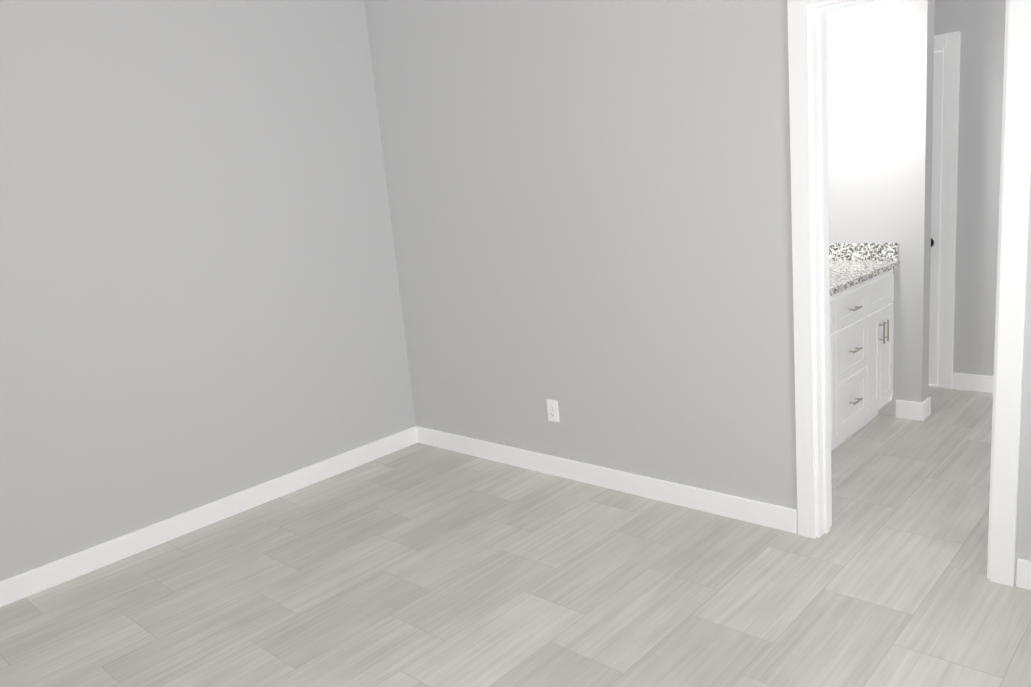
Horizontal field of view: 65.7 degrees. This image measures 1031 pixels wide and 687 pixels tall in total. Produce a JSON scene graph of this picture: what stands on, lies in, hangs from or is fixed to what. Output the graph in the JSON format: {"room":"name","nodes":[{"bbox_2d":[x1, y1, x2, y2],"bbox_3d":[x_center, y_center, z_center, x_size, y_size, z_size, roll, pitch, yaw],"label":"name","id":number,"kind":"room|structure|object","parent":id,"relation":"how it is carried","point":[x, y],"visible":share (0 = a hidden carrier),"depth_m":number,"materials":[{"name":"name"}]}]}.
{"room":"empty bedroom","nodes":[
{"label":"empty bedroom","id":0,"kind":"room"},
{"bbox_2d":[0,0,415,580],"bbox_3d":[-1.910,-0.553,3.513,0.130,3.100,3.580,6,16,42],"label":"wall","id":1,"kind":"structure","parent":0,"point":[200,302],"depth_m":3.79,"materials":[{"name":"grey paint"}]},
{"bbox_2d":[0,426,417,606],"bbox_3d":[-1.721,0.911,3.771,0.015,0.105,3.320,6,16,42],"label":"baseboard","id":2,"kind":"structure","parent":1,"relation":"attached to","point":[36,580],"depth_m":3.89,"materials":[{"name":"white wood"}]},
{"bbox_2d":[0,384,1030,686],"bbox_3d":[0.607,0.912,3.241,4.550,0.100,6.100,6,16,42],"label":"floor","id":3,"kind":"structure","parent":0,"point":[420,566],"depth_m":3.08,"materials":[{"name":"tile"}]},
{"bbox_2d":[830,263,898,450],"bbox_3d":[1.477,0.131,4.192,0.588,0.876,1.448,6,16,42],"label":"bathroom vanity","id":4,"kind":"object","parent":3,"relation":"on","point":[861,280],"depth_m":4.14,"materials":[{"name":"white wood"}]},
{"bbox_2d":[829,259,898,290],"bbox_3d":[1.427,-0.311,4.100,0.573,0.032,1.458,6,16,42],"label":"countertop","id":5,"kind":"structure","parent":4,"relation":"on","point":[842,272],"depth_m":4.25,"materials":[{"name":"white stone"}]},
{"bbox_2d":[364,0,1030,584],"bbox_3d":[0.803,-0.763,3.310,4.100,3.100,0.130,6,16,42],"label":"wall","id":6,"kind":"structure","parent":0,"point":[590,206],"depth_m":3.67,"materials":[{"name":"grey paint"}]},
{"bbox_2d":[547,399,558,421],"bbox_3d":[0.193,0.347,4.122,0.070,0.114,0.008,6,16,42],"label":"outlet","id":7,"kind":"object","parent":6,"relation":"attached to","point":[552,410],"visible":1,"depth_m":4.12,"materials":[{"name":"white plastic"}]},
{"bbox_2d":[416,426,1030,589],"bbox_3d":[0.890,0.712,3.566,4.070,0.105,0.015,6,16,42],"label":"baseboard","id":8,"kind":"structure","parent":6,"relation":"attached to","point":[753,511],"depth_m":3.84,"materials":[{"name":"white wood"}]},
{"bbox_2d":[787,0,1030,586],"bbox_3d":[1.413,-0.234,2.890,0.772,2.131,0.166,6,16,42],"label":"door frame","id":9,"kind":"structure","parent":6,"relation":"attached to","point":[807,56],"depth_m":2.88,"materials":[{"name":"white wood"}]},
{"bbox_2d":[827,0,938,416],"bbox_3d":[1.965,-0.939,4.511,0.680,2.740,0.150,6,16,42],"label":"wall","id":10,"kind":"structure","parent":0,"point":[880,64],"depth_m":4.37,"materials":[{"name":"grey paint"}]},
{"bbox_2d":[829,243,898,258],"bbox_3d":[1.910,-0.527,4.592,0.548,0.099,0.020,6,16,42],"label":"backsplash","id":11,"kind":"structure","parent":10,"relation":"attached to","point":[836,250],"depth_m":4.52,"materials":[{"name":"white stone"}]},
{"bbox_2d":[939,0,1005,375],"bbox_3d":[2.875,-1.045,4.617,1.860,2.740,0.130,6,16,42],"label":"wall","id":12,"kind":"structure","parent":0,"point":[981,23],"depth_m":4.69,"materials":[{"name":"grey paint"}]},
{"bbox_2d":[929,51,943,384],"bbox_3d":[2.392,-0.743,5.061,0.543,2.032,0.113,6,16,42],"label":"bathroom door","id":13,"kind":"structure","parent":12,"relation":"in","point":[936,203],"depth_m":4.89,"materials":[{"name":"white wood"}]},
{"bbox_2d":[934,31,960,388],"bbox_3d":[2.432,-0.795,5.099,0.725,2.135,0.148,6,16,42],"label":"door frame","id":14,"kind":"structure","parent":12,"relation":"attached to","point":[948,44],"depth_m":4.81,"materials":[{"name":"white wood"}]},
{"bbox_2d":[953,373,993,392],"bbox_3d":[3.180,0.278,4.619,1.170,0.105,0.019,6,16,42],"label":"baseboard","id":15,"kind":"structure","parent":12,"relation":"attached to","point":[961,381],"depth_m":4.93,"materials":[{"name":"white wood"}]}
]}

